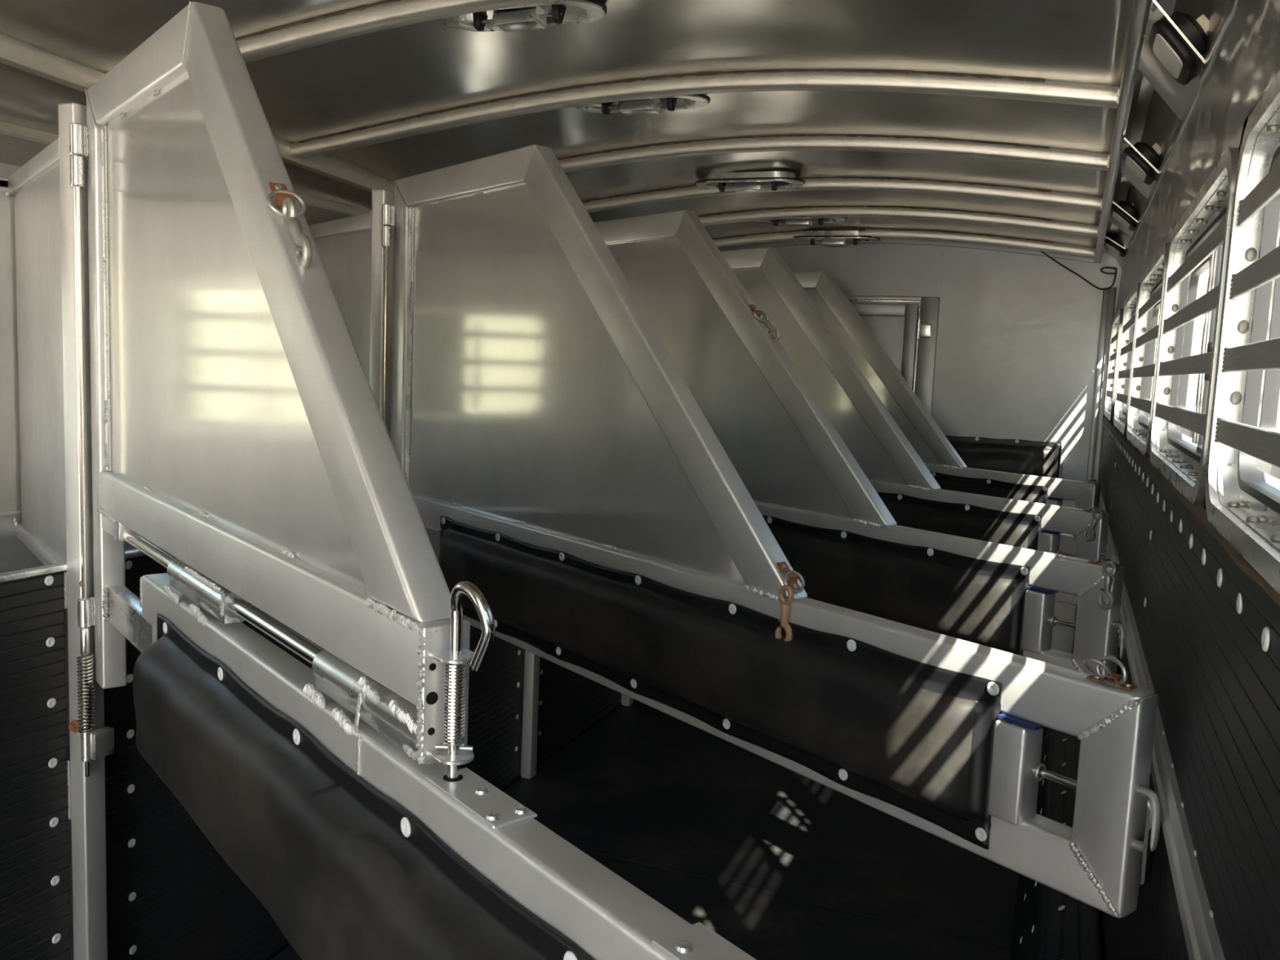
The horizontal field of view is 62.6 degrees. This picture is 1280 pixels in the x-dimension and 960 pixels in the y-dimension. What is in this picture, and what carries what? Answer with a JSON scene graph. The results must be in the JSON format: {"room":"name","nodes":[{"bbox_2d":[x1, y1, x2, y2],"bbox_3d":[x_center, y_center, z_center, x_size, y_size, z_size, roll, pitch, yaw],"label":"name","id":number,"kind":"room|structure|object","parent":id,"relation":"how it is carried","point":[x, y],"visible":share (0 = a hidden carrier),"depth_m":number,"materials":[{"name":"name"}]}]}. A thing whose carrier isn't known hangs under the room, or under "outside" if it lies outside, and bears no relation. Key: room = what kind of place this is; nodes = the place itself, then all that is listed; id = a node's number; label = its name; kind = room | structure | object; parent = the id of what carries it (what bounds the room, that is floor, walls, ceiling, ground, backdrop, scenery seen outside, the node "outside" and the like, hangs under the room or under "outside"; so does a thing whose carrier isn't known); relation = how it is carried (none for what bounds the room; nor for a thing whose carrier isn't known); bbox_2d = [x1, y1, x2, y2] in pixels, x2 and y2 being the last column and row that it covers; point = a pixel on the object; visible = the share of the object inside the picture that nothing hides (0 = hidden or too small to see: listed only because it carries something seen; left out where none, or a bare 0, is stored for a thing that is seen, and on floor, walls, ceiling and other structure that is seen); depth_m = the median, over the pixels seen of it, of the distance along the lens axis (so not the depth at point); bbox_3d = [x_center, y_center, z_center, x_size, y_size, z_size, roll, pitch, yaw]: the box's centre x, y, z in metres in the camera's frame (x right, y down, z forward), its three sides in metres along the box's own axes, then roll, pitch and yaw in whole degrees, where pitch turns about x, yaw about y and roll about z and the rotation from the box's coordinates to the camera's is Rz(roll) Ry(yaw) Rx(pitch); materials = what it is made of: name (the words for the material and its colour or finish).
{"room":"horse trailer interior","nodes":[
{"label":"horse trailer interior","id":0,"kind":"room"},
{"bbox_2d":[0,177,155,573],"bbox_3d":[-1.582,0.273,2.528,0.049,1.970,7.420,5,7,22],"label":"wall","id":1,"kind":"structure","parent":0,"point":[15,555],"depth_m":2.53,"materials":[{"name":"metal"}]},
{"bbox_2d":[0,131,358,225],"bbox_3d":[-1.639,-0.788,2.452,0.260,0.190,7.420,5,7,22],"label":"trim","id":2,"kind":"structure","parent":1,"relation":"attached to","point":[15,151],"depth_m":2.66,"materials":[{"name":"metal"}]},
{"bbox_2d":[0,120,371,214],"bbox_3d":[-1.698,-0.871,2.469,0.065,0.025,7.420,5,7,22],"label":"trim","id":3,"kind":"structure","parent":1,"relation":"attached to","point":[6,127],"depth_m":2.76,"materials":[{"name":"metal"}]},
{"bbox_2d":[0,62,372,211],"bbox_3d":[-1.693,-0.957,2.459,0.112,0.242,7.420,5,7,22],"label":"trim","id":4,"kind":"structure","parent":1,"relation":"attached to","point":[27,100],"depth_m":2.78,"materials":[{"name":"metal"}]},
{"bbox_2d":[0,33,394,192],"bbox_3d":[-1.639,-0.981,2.434,0.073,0.275,7.420,5,7,22],"label":"trim","id":5,"kind":"structure","parent":1,"relation":"attached to","point":[14,53],"depth_m":2.77,"materials":[{"name":"metal"}]},
{"bbox_2d":[265,702,622,959],"bbox_3d":[-0.528,1.367,2.172,2.870,0.104,7.570,5,7,22],"label":"floor","id":6,"kind":"structure","parent":0,"point":[615,708],"depth_m":4.17,"materials":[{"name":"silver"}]},
{"bbox_2d":[270,849,1010,959],"bbox_3d":[-0.054,1.309,2.330,1.930,0.016,1.826,5,7,22],"label":"floor mat","id":7,"kind":"object","parent":6,"relation":"on","point":[764,926],"visible":0.31,"depth_m":2.96,"materials":[{"name":"black rubber"}]},
{"bbox_2d":[57,102,114,959],"bbox_3d":[-1.082,0.288,2.061,0.079,1.985,0.068,5,7,22],"label":"post","id":8,"kind":"object","parent":7,"relation":"on","point":[91,740],"visible":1,"depth_m":2.04,"materials":[{"name":"metal"}]},
{"bbox_2d":[4,137,66,586],"bbox_3d":[-1.302,-0.252,2.281,0.032,0.860,0.668,-3,8,-38],"label":"divider","id":9,"kind":"object","parent":8,"relation":"attached to","point":[34,186],"visible":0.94,"depth_m":2.27,"materials":[{"name":"metal"}]},
{"bbox_2d":[69,0,756,959],"bbox_3d":[-0.391,-0.043,1.170,0.107,1.127,2.146,-3,8,-38],"label":"divider","id":10,"kind":"object","parent":8,"relation":"attached to","point":[239,430],"visible":1,"depth_m":1.23,"materials":[{"name":"metal"}]},
{"bbox_2d":[102,515,139,540],"bbox_3d":[-0.962,0.082,1.948,0.036,0.037,0.140,-3,8,-38],"label":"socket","id":11,"kind":"object","parent":10,"relation":"attached to","point":[111,527],"depth_m":1.90,"materials":[{"name":"metal"}]},
{"bbox_2d":[217,666,223,680],"bbox_3d":[-0.559,0.258,1.402,0.003,0.018,0.018,-3,8,-38],"label":"washer","id":12,"kind":"object","parent":10,"relation":"in","point":[220,669],"depth_m":1.40,"materials":[{"name":"metal"}]},
{"bbox_2d":[266,182,312,268],"bbox_3d":[-0.398,-0.294,1.212,0.046,0.105,0.116,-3,8,-38],"label":"clip","id":13,"kind":"object","parent":10,"relation":"attached to","point":[286,204],"visible":1,"depth_m":1.20,"materials":[{"name":"metal"}]},
{"bbox_2d":[293,728,300,745],"bbox_3d":[-0.387,0.289,1.186,0.003,0.018,0.018,-3,8,-38],"label":"washer","id":14,"kind":"object","parent":10,"relation":"in","point":[296,731],"depth_m":1.18,"materials":[{"name":"metal"}]},
{"bbox_2d":[400,817,411,837],"bbox_3d":[-0.216,0.320,0.971,0.003,0.018,0.018,-3,8,-38],"label":"washer","id":15,"kind":"object","parent":10,"relation":"in","point":[406,822],"depth_m":0.97,"materials":[{"name":"metal"}]},
{"bbox_2d":[563,951,577,959],"bbox_3d":[-0.050,0.350,0.762,0.003,0.018,0.018,-3,8,-38],"label":"washer","id":16,"kind":"object","parent":10,"relation":"in","point":[567,955],"depth_m":0.76,"materials":[{"name":"metal"}]},
{"bbox_2d":[368,188,394,436],"bbox_3d":[-0.724,0.206,2.936,0.079,1.985,0.068,5,7,22],"label":"post","id":17,"kind":"object","parent":7,"relation":"on","point":[382,236],"visible":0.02,"depth_m":2.85,"materials":[{"name":"metal"}]},
{"bbox_2d":[307,212,371,382],"bbox_3d":[-0.944,-0.334,3.157,0.033,0.860,0.668,-3,8,-38],"label":"divider","id":18,"kind":"object","parent":17,"relation":"attached to","point":[344,246],"visible":0.3,"depth_m":2.98,"materials":[{"name":"metal"}]},
{"bbox_2d":[382,144,1160,918],"bbox_3d":[-0.028,-0.131,2.047,0.091,1.116,2.146,-3,8,-38],"label":"divider","id":19,"kind":"object","parent":17,"relation":"attached to","point":[557,460],"visible":0.91,"depth_m":2.00,"materials":[{"name":"metal"}]},
{"bbox_2d":[630,679,636,688],"bbox_3d":[-0.013,0.396,2.050,0.003,0.018,0.019,-3,8,-38],"label":"washer","id":20,"kind":"object","parent":19,"relation":"in","point":[633,682],"depth_m":2.05,"materials":[{"name":"metal"}]},
{"bbox_2d":[635,575,641,584],"bbox_3d":[-0.004,0.193,2.027,0.003,0.018,0.019,-3,8,-38],"label":"washer","id":21,"kind":"object","parent":19,"relation":"in","point":[637,578],"depth_m":2.02,"materials":[{"name":"metal"}]},
{"bbox_2d":[722,718,730,728],"bbox_3d":[0.151,0.426,1.841,0.003,0.018,0.019,-3,8,-38],"label":"washer","id":22,"kind":"object","parent":19,"relation":"in","point":[726,722],"depth_m":1.84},
{"bbox_2d":[728,604,736,614],"bbox_3d":[0.159,0.223,1.818,0.003,0.018,0.019,-3,8,-38],"label":"washer","id":23,"kind":"object","parent":19,"relation":"in","point":[732,609],"depth_m":1.82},
{"bbox_2d":[774,561,804,641],"bbox_3d":[0.239,0.205,1.735,0.049,0.130,0.060,6,7,28],"label":"clip","id":24,"kind":"object","parent":19,"relation":"attached to","point":[793,586],"visible":0.98,"depth_m":1.72,"materials":[{"name":"metal"}]},
{"bbox_2d":[838,768,848,780],"bbox_3d":[0.314,0.457,1.632,0.003,0.018,0.018,-3,8,-38],"label":"washer","id":25,"kind":"object","parent":19,"relation":"in","point":[842,773],"depth_m":1.63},
{"bbox_2d":[846,639,856,651],"bbox_3d":[0.323,0.253,1.609,0.003,0.018,0.018,-3,8,-38],"label":"washer","id":26,"kind":"object","parent":19,"relation":"in","point":[851,645],"depth_m":1.61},
{"bbox_2d":[974,827,986,841],"bbox_3d":[0.466,0.484,1.438,0.003,0.018,0.019,-3,8,-38],"label":"washer","id":27,"kind":"object","parent":19,"relation":"in","point":[980,833],"depth_m":1.44,"materials":[{"name":"metal"}]},
{"bbox_2d":[986,681,999,695],"bbox_3d":[0.474,0.281,1.416,0.003,0.018,0.019,-3,8,-38],"label":"washer","id":28,"kind":"object","parent":19,"relation":"in","point":[993,687],"depth_m":1.41,"materials":[{"name":"metal"}]},
{"bbox_2d":[1082,655,1137,689],"bbox_3d":[0.586,0.238,1.316,0.029,0.037,0.067,-3,8,-38],"label":"clip","id":29,"kind":"object","parent":19,"relation":"on","point":[1121,680],"visible":1,"depth_m":1.31,"materials":[{"name":"metal"}]},
{"bbox_2d":[1009,727,1102,959],"bbox_3d":[0.944,1.121,2.430,0.177,0.420,3.000,5,7,22],"label":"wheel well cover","id":30,"kind":"object","parent":7,"relation":"on","point":[1049,924],"visible":0.65,"depth_m":2.52,"materials":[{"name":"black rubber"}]},
{"bbox_2d":[502,698,1018,950],"bbox_3d":[0.607,1.158,3.944,1.930,0.016,1.666,5,7,22],"label":"floor mat","id":31,"kind":"object","parent":6,"relation":"on","point":[644,784],"visible":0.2,"depth_m":3.56,"materials":[{"name":"black rubber"}]},
{"bbox_2d":[520,649,539,778],"bbox_3d":[-0.365,0.124,3.812,0.078,1.985,0.068,5,7,22],"label":"post","id":32,"kind":"object","parent":31,"relation":"on","point":[531,661],"visible":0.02,"depth_m":3.89,"materials":[{"name":"metal"}]},
{"bbox_2d":[594,210,1125,680],"bbox_3d":[0.334,-0.213,2.925,0.093,1.116,2.146,-3,8,-38],"label":"divider","id":33,"kind":"object","parent":32,"relation":"attached to","point":[833,529],"visible":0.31,"depth_m":2.76,"materials":[{"name":"grey"}]},
{"bbox_2d":[749,304,780,341],"bbox_3d":[0.349,-0.437,2.930,0.046,0.103,0.118,-3,8,-38],"label":"clip","id":34,"kind":"object","parent":33,"relation":"attached to","point":[759,314],"visible":1,"depth_m":2.92,"materials":[{"name":"metal"}]},
{"bbox_2d":[1020,566,1028,575],"bbox_3d":[0.837,0.199,2.295,0.003,0.018,0.019,-3,8,-38],"label":"washer","id":35,"kind":"object","parent":33,"relation":"in","point":[1024,570],"depth_m":2.29,"materials":[{"name":"metal"}]},
{"bbox_2d":[1088,557,1120,609],"bbox_3d":[0.957,0.212,2.170,0.057,0.101,0.072,-3,8,-38],"label":"clip","id":36,"kind":"object","parent":33,"relation":"attached to","point":[1108,580],"visible":1,"depth_m":2.14,"materials":[{"name":"metal"}]},
{"bbox_2d":[621,693,633,706],"bbox_3d":[-0.006,0.042,4.688,0.078,1.985,0.068,5,7,22],"label":"post","id":37,"kind":"object","parent":31,"relation":"on","point":[626,700],"visible":0.02,"depth_m":4.79,"materials":[{"name":"metal"}]},
{"bbox_2d":[720,247,1110,606],"bbox_3d":[0.693,-0.295,3.802,0.092,1.116,2.146,-3,8,-38],"label":"divider","id":38,"kind":"object","parent":37,"relation":"attached to","point":[909,491],"visible":0.24,"depth_m":3.64,"materials":[{"name":"grey"}]},
{"bbox_2d":[1083,506,1106,541],"bbox_3d":[1.312,0.128,3.043,0.057,0.099,0.067,-3,8,-38],"label":"clip","id":39,"kind":"object","parent":38,"relation":"hanging from","point":[1095,509],"visible":1,"depth_m":3.02,"materials":[{"name":"metal"}]},
{"bbox_2d":[1041,727,1048,748],"bbox_3d":[1.077,1.050,5.091,1.930,0.016,0.816,5,7,22],"label":"floor mat","id":40,"kind":"object","parent":6,"relation":"on","point":[1045,729],"visible":0.02,"depth_m":4.64,"materials":[{"name":"black rubber"}]},
{"bbox_2d":[0,0,1133,248],"bbox_3d":[-0.442,-0.969,1.946,2.523,0.352,7.421,5,7,22],"label":"ceiling","id":41,"kind":"structure","parent":0,"point":[377,77],"depth_m":2.93,"materials":[{"name":"metal"}]},
{"bbox_2d":[235,0,559,63],"bbox_3d":[-0.259,-1.038,2.380,2.520,0.180,0.064,5,7,22],"label":"bow","id":42,"kind":"object","parent":41,"relation":"attached to","point":[367,19],"visible":0.54,"depth_m":2.53,"materials":[{"name":"metal"}]},
{"bbox_2d":[438,0,607,32],"bbox_3d":[-0.288,-1.125,2.540,0.444,0.068,0.173,5,7,22],"label":"ceiling vent","id":43,"kind":"object","parent":41,"relation":"in","point":[538,18],"visible":0.77,"depth_m":2.52,"materials":[{"name":"metal"}]},
{"bbox_2d":[574,93,710,115],"bbox_3d":[0.000,-1.153,3.211,0.444,0.068,0.173,5,7,22],"label":"ceiling vent","id":44,"kind":"object","parent":41,"relation":"in","point":[655,106],"visible":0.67,"depth_m":3.20,"materials":[{"name":"metal"}]},
{"bbox_2d":[288,70,1119,159],"bbox_3d":[0.012,-1.066,3.049,2.520,0.180,0.063,5,7,22],"label":"bow","id":45,"kind":"object","parent":41,"relation":"attached to","point":[900,82],"visible":0.99,"depth_m":2.93,"materials":[{"name":"metal"}]},
{"bbox_2d":[694,169,804,192],"bbox_3d":[0.428,-1.169,4.141,0.444,0.068,0.173,5,7,22],"label":"ceiling vent","id":46,"kind":"object","parent":41,"relation":"in","point":[743,181],"visible":0.98,"depth_m":4.10,"materials":[{"name":"metal"}]},
{"bbox_2d":[756,217,847,226],"bbox_3d":[0.735,-1.209,4.868,0.444,0.068,0.173,5,7,22],"label":"ceiling vent","id":47,"kind":"object","parent":41,"relation":"in","point":[797,221],"visible":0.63,"depth_m":4.85,"materials":[{"name":"metal"}]},
{"bbox_2d":[557,134,1109,173],"bbox_3d":[0.260,-1.092,3.661,2.521,0.179,0.063,5,7,22],"label":"bow","id":48,"kind":"object","parent":41,"relation":"attached to","point":[951,147],"visible":0.67,"depth_m":3.47,"materials":[{"name":"metal"}]},
{"bbox_2d":[793,229,879,245],"bbox_3d":[0.969,-1.204,5.250,0.444,0.068,0.173,5,7,22],"label":"ceiling vent","id":49,"kind":"object","parent":41,"relation":"in","point":[828,237],"visible":0.98,"depth_m":5.21,"materials":[{"name":"metal"}]},
{"bbox_2d":[582,177,1102,213],"bbox_3d":[0.492,-1.117,4.235,2.520,0.179,0.063,5,7,22],"label":"bow","id":50,"kind":"object","parent":41,"relation":"attached to","point":[895,184],"visible":0.62,"depth_m":4.03,"materials":[{"name":"metal"}]},
{"bbox_2d":[697,205,1098,237],"bbox_3d":[0.699,-1.138,4.745,2.520,0.179,0.063,5,7,22],"label":"bow","id":51,"kind":"object","parent":41,"relation":"attached to","point":[1025,222],"visible":0.69,"depth_m":4.54,"materials":[{"name":"metal"}]},
{"bbox_2d":[711,228,1095,257],"bbox_3d":[0.902,-1.158,5.245,2.520,0.180,0.063,5,7,22],"label":"bow","id":52,"kind":"object","parent":41,"relation":"attached to","point":[900,233],"visible":0.63,"depth_m":5.01,"materials":[{"name":"metal"}]},
{"bbox_2d":[770,243,1121,653],"bbox_3d":[0.942,-0.157,5.503,2.870,2.320,0.054,5,7,22],"label":"wall","id":53,"kind":"structure","parent":0,"point":[1018,334],"depth_m":5.10,"materials":[{"name":"metal"}]},
{"bbox_2d":[0,545,165,582],"bbox_3d":[-1.028,0.146,2.289,0.026,0.012,7.420,5,7,22],"label":"trim","id":54,"kind":"structure","parent":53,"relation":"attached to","point":[60,566],"depth_m":2.00,"materials":[{"name":"metal"}]},
{"bbox_2d":[62,570,622,959],"bbox_3d":[-1.057,0.700,2.353,0.009,1.104,7.420,5,7,22],"label":"trim","id":55,"kind":"structure","parent":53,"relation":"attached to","point":[66,609],"depth_m":2.12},
{"bbox_2d":[0,571,71,959],"bbox_3d":[-1.315,0.763,1.695,0.012,1.103,0.897,5,7,22],"label":"liner","id":56,"kind":"object","parent":55,"relation":"attached to","point":[35,905],"visible":1,"depth_m":2.02,"materials":[{"name":"black rubber"}]},
{"bbox_2d":[44,575,53,585],"bbox_3d":[-1.132,0.193,2.017,0.003,0.020,0.020,5,7,22],"label":"washer","id":57,"kind":"object","parent":56,"relation":"in","point":[48,580],"depth_m":2.02,"materials":[{"name":"metal"}]},
{"bbox_2d":[45,637,54,647],"bbox_3d":[-1.137,0.313,2.031,0.003,0.020,0.020,5,7,22],"label":"washer","id":58,"kind":"object","parent":56,"relation":"in","point":[50,642],"depth_m":2.03,"materials":[{"name":"metal"}]},
{"bbox_2d":[47,697,56,707],"bbox_3d":[-1.142,0.433,2.044,0.003,0.020,0.020,5,7,22],"label":"washer","id":59,"kind":"object","parent":56,"relation":"in","point":[51,702],"depth_m":2.04,"materials":[{"name":"metal"}]},
{"bbox_2d":[48,758,57,768],"bbox_3d":[-1.147,0.553,2.057,0.003,0.020,0.020,5,7,22],"label":"washer","id":60,"kind":"object","parent":56,"relation":"in","point":[52,762],"depth_m":2.06,"materials":[{"name":"grey metal"}]},
{"bbox_2d":[49,817,58,827],"bbox_3d":[-1.152,0.673,2.071,0.003,0.020,0.020,5,7,22],"label":"washer","id":61,"kind":"object","parent":56,"relation":"in","point":[54,821],"depth_m":2.07,"materials":[{"name":"grey metal"}]},
{"bbox_2d":[50,875,59,885],"bbox_3d":[-1.157,0.793,2.084,0.003,0.020,0.020,5,7,22],"label":"washer","id":62,"kind":"object","parent":56,"relation":"in","point":[55,880],"depth_m":2.08,"materials":[{"name":"grey metal"}]},
{"bbox_2d":[52,933,61,943],"bbox_3d":[-1.162,0.914,2.097,0.003,0.020,0.020,5,7,22],"label":"washer","id":63,"kind":"object","parent":56,"relation":"in","point":[56,937],"depth_m":2.10,"materials":[{"name":"grey metal"}]},
{"bbox_2d":[103,551,324,959],"bbox_3d":[-0.956,0.681,2.571,0.012,1.103,0.897,5,7,22],"label":"liner","id":64,"kind":"object","parent":55,"relation":"attached to","point":[171,895],"visible":0.36,"depth_m":2.33,"materials":[{"name":"black rubber"}]},
{"bbox_2d":[124,560,132,569],"bbox_3d":[-1.062,0.177,2.187,0.003,0.020,0.020,5,7,22],"label":"washer","id":65,"kind":"object","parent":64,"relation":"in","point":[128,564],"depth_m":2.19,"materials":[{"name":"grey metal"}]},
{"bbox_2d":[126,673,133,683],"bbox_3d":[-1.072,0.417,2.214,0.003,0.020,0.020,5,7,22],"label":"washer","id":66,"kind":"object","parent":64,"relation":"in","point":[129,676],"depth_m":2.21,"materials":[{"name":"grey metal"}]},
{"bbox_2d":[126,728,134,738],"bbox_3d":[-1.077,0.537,2.227,0.003,0.020,0.020,5,7,22],"label":"washer","id":67,"kind":"object","parent":64,"relation":"in","point":[130,732],"depth_m":2.23,"materials":[{"name":"grey metal"}]},
{"bbox_2d":[127,784,134,793],"bbox_3d":[-1.082,0.657,2.240,0.003,0.020,0.020,5,7,22],"label":"washer","id":68,"kind":"object","parent":64,"relation":"in","point":[131,788],"depth_m":2.24,"materials":[{"name":"grey metal"}]},
{"bbox_2d":[128,838,135,848],"bbox_3d":[-1.087,0.778,2.254,0.003,0.020,0.020,5,7,22],"label":"washer","id":69,"kind":"object","parent":64,"relation":"in","point":[131,842],"depth_m":2.25,"materials":[{"name":"grey metal"}]},
{"bbox_2d":[128,892,136,902],"bbox_3d":[-1.092,0.898,2.267,0.003,0.020,0.020,5,7,22],"label":"washer","id":70,"kind":"object","parent":64,"relation":"in","point":[131,895],"depth_m":2.27,"materials":[{"name":"grey metal"}]},
{"bbox_2d":[128,945,137,954],"bbox_3d":[-1.097,1.018,2.280,0.003,0.020,0.020,5,7,22],"label":"washer","id":71,"kind":"object","parent":64,"relation":"in","point":[132,948],"depth_m":2.28,"materials":[{"name":"grey metal"}]},
{"bbox_2d":[459,625,523,790],"bbox_3d":[-0.598,0.599,3.447,0.012,1.103,0.897,5,7,22],"label":"liner","id":72,"kind":"object","parent":55,"relation":"attached to","point":[495,691],"visible":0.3,"depth_m":3.71,"materials":[{"name":"black rubber"}]},
{"bbox_2d":[536,656,620,764],"bbox_3d":[-0.239,0.517,4.323,0.012,1.103,0.897,5,7,22],"label":"liner","id":73,"kind":"object","parent":55,"relation":"attached to","point":[570,702],"visible":0.2,"depth_m":4.24,"materials":[{"name":"black rubber"}]},
{"bbox_2d":[845,295,939,416],"bbox_3d":[1.030,-0.022,5.431,0.869,1.835,0.045,5,7,22],"label":"door","id":74,"kind":"structure","parent":53,"relation":"in","point":[897,327],"depth_m":5.24,"materials":[{"name":"metal"}]},
{"bbox_2d":[717,238,1093,262],"bbox_3d":[0.950,-1.158,5.365,2.517,0.176,0.030,5,7,22],"label":"trim","id":75,"kind":"structure","parent":53,"relation":"attached to","point":[893,241],"depth_m":5.15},
{"bbox_2d":[945,435,1063,478],"bbox_3d":[1.308,-0.119,5.291,1.512,0.242,0.068,5,7,22],"label":"pad","id":76,"kind":"object","parent":53,"relation":"attached to","point":[1034,458],"visible":0.26,"depth_m":5.07,"materials":[{"name":"black plastic"}]},
{"bbox_2d":[1039,250,1116,289],"bbox_3d":[2.035,-0.983,4.910,0.348,0.187,0.028,5,7,22],"label":"cable","id":77,"kind":"object","parent":53,"relation":"attached to","point":[1044,253],"visible":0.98,"depth_m":4.89,"materials":[{"name":"black plastic"}]},
{"bbox_2d":[1071,287,1116,653],"bbox_3d":[2.140,0.096,4.995,0.055,1.990,0.030,5,7,22],"label":"trim","id":78,"kind":"structure","parent":53,"relation":"attached to","point":[1104,320],"depth_m":4.93,"materials":[{"name":"metal"}]},
{"bbox_2d":[1093,0,1151,262],"bbox_3d":[0.737,-0.829,1.476,0.030,0.277,7.420,5,7,22],"label":"trim","id":79,"kind":"structure","parent":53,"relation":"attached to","point":[1140,9],"depth_m":2.55,"materials":[{"name":"metal"}]},
{"bbox_2d":[1112,0,1279,510],"bbox_3d":[0.793,0.384,1.566,0.040,2.160,7.420,5,7,22],"label":"wall","id":80,"kind":"structure","parent":0,"point":[1246,63],"depth_m":1.59,"materials":[{"name":"metal"}]},
{"bbox_2d":[1104,308,1122,421],"bbox_3d":[2.034,-0.483,4.481,0.050,0.440,0.898,5,7,22],"label":"window","id":81,"kind":"structure","parent":80,"relation":"in","point":[1117,319],"depth_m":4.68,"materials":[{"name":"metal"}]},
{"bbox_2d":[1103,234,1125,257],"bbox_3d":[2.098,-1.021,4.652,0.110,0.088,0.442,5,7,22],"label":"ceiling light","id":82,"kind":"object","parent":80,"relation":"attached to","point":[1113,244],"visible":0.6,"depth_m":4.48,"materials":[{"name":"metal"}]},
{"bbox_2d":[1108,200,1138,238],"bbox_3d":[1.786,-0.956,3.886,0.113,0.093,0.442,5,7,22],"label":"ceiling light","id":83,"kind":"object","parent":80,"relation":"attached to","point":[1123,215],"visible":0.74,"depth_m":3.71,"materials":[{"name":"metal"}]},
{"bbox_2d":[1113,282,1140,434],"bbox_3d":[1.592,-0.382,3.401,0.050,0.440,0.898,5,7,22],"label":"window","id":84,"kind":"structure","parent":80,"relation":"in","point":[1130,312],"depth_m":3.70,"materials":[{"name":"metal"}]},
{"bbox_2d":[1118,137,1160,199],"bbox_3d":[1.432,-0.882,3.018,0.115,0.106,0.442,5,7,22],"label":"ceiling light","id":85,"kind":"object","parent":80,"relation":"attached to","point":[1140,163],"visible":0.88,"depth_m":2.86,"materials":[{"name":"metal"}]},
{"bbox_2d":[1126,242,1169,455],"bbox_3d":[1.231,-0.299,2.520,0.050,0.440,0.898,5,7,22],"label":"window","id":86,"kind":"structure","parent":80,"relation":"in","point":[1151,293],"depth_m":2.75,"materials":[{"name":"metal"}]},
{"bbox_2d":[1102,0,1230,270],"bbox_3d":[0.816,-0.823,1.443,0.146,0.354,7.420,5,7,22],"label":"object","id":87,"kind":"structure","parent":80,"relation":"attached to","point":[1151,121],"depth_m":2.68,"materials":[{"name":"metal"}]},
{"bbox_2d":[1137,0,1208,119],"bbox_3d":[1.037,-0.801,2.048,0.116,0.126,0.442,5,7,22],"label":"ceiling light","id":88,"kind":"object","parent":80,"relation":"attached to","point":[1174,46],"visible":0.91,"depth_m":1.92,"materials":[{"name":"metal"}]},
{"bbox_2d":[1122,0,1241,263],"bbox_3d":[0.857,-0.679,1.440,0.064,0.035,7.420,5,7,22],"label":"trim","id":89,"kind":"structure","parent":80,"relation":"attached to","point":[1233,6],"depth_m":1.98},
{"bbox_2d":[1097,415,1279,959],"bbox_3d":[0.752,0.696,1.609,0.016,1.389,7.415,5,7,22],"label":"liner","id":90,"kind":"object","parent":80,"relation":"attached to","point":[1207,622],"visible":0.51,"depth_m":1.09,"materials":[{"name":"black rubber"}]},
{"bbox_2d":[1098,492,1225,959],"bbox_3d":[0.763,0.362,1.571,0.014,0.068,7.410,5,7,22],"label":"rub rail","id":91,"kind":"object","parent":90,"relation":"attached to","point":[1202,942],"visible":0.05,"depth_m":1.17,"materials":[{"name":"metal"}]},
{"bbox_2d":[1188,533,1192,549],"bbox_3d":[0.684,0.076,1.307,0.003,0.020,0.020,5,7,22],"label":"washer","id":92,"kind":"object","parent":90,"relation":"in","point":[1190,543],"depth_m":1.30,"materials":[{"name":"grey metal"}]},
{"bbox_2d":[1201,548,1205,565],"bbox_3d":[0.633,0.086,1.182,0.003,0.020,0.020,5,7,22],"label":"washer","id":93,"kind":"object","parent":90,"relation":"in","point":[1203,555],"depth_m":1.18,"materials":[{"name":"metal"}]},
{"bbox_2d":[1217,568,1222,587],"bbox_3d":[0.582,0.098,1.057,0.003,0.020,0.020,5,7,22],"label":"washer","id":94,"kind":"object","parent":90,"relation":"in","point":[1220,570],"depth_m":1.05,"materials":[{"name":"metal"}]},
{"bbox_2d":[1235,592,1241,613],"bbox_3d":[0.531,0.109,0.932,0.003,0.020,0.020,5,7,22],"label":"washer","id":95,"kind":"object","parent":90,"relation":"in","point":[1238,606],"depth_m":0.93,"materials":[{"name":"metal"}]},
{"bbox_2d":[1261,626,1270,652],"bbox_3d":[0.479,0.122,0.808,0.003,0.020,0.020,5,7,22],"label":"washer","id":96,"kind":"object","parent":90,"relation":"in","point":[1265,639],"depth_m":0.80,"materials":[{"name":"metal"}]},
{"bbox_2d":[1150,147,1239,504],"bbox_3d":[0.874,-0.218,1.649,0.050,0.440,0.898,5,7,22],"label":"window","id":97,"kind":"structure","parent":80,"relation":"in","point":[1199,241],"depth_m":1.64,"materials":[{"name":"metal"}]},
{"bbox_2d":[1205,71,1279,594],"bbox_3d":[0.523,-0.137,0.791,0.050,0.440,0.898,5,7,22],"label":"window","id":98,"kind":"structure","parent":80,"relation":"in","point":[1244,442],"depth_m":1.13,"materials":[{"name":"metal"}]},
{"bbox_3d":[0.352,-0.040,5.564,0.079,1.985,0.068,5,7,22],"label":"post","id":99,"kind":"object","parent":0,"visible":0},
{"bbox_2d":[792,271,1100,555],"bbox_3d":[1.052,-0.377,4.678,0.092,1.116,2.146,-3,8,-38],"label":"divider","id":100,"kind":"object","parent":99,"relation":"attached to","point":[940,458],"visible":0.12,"depth_m":4.51,"materials":[{"name":"grey"}]},
{"label":"outside","id":101,"kind":"structure","parent":0,"visible":0},
{"bbox_2d":[1182,434,1279,489],"bbox_3d":[-0.089,2.121,0.235,120.000,0.070,120.000,5,7,22],"label":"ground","id":102,"kind":"structure","parent":101,"point":[1273,481],"depth_m":24.99,"materials":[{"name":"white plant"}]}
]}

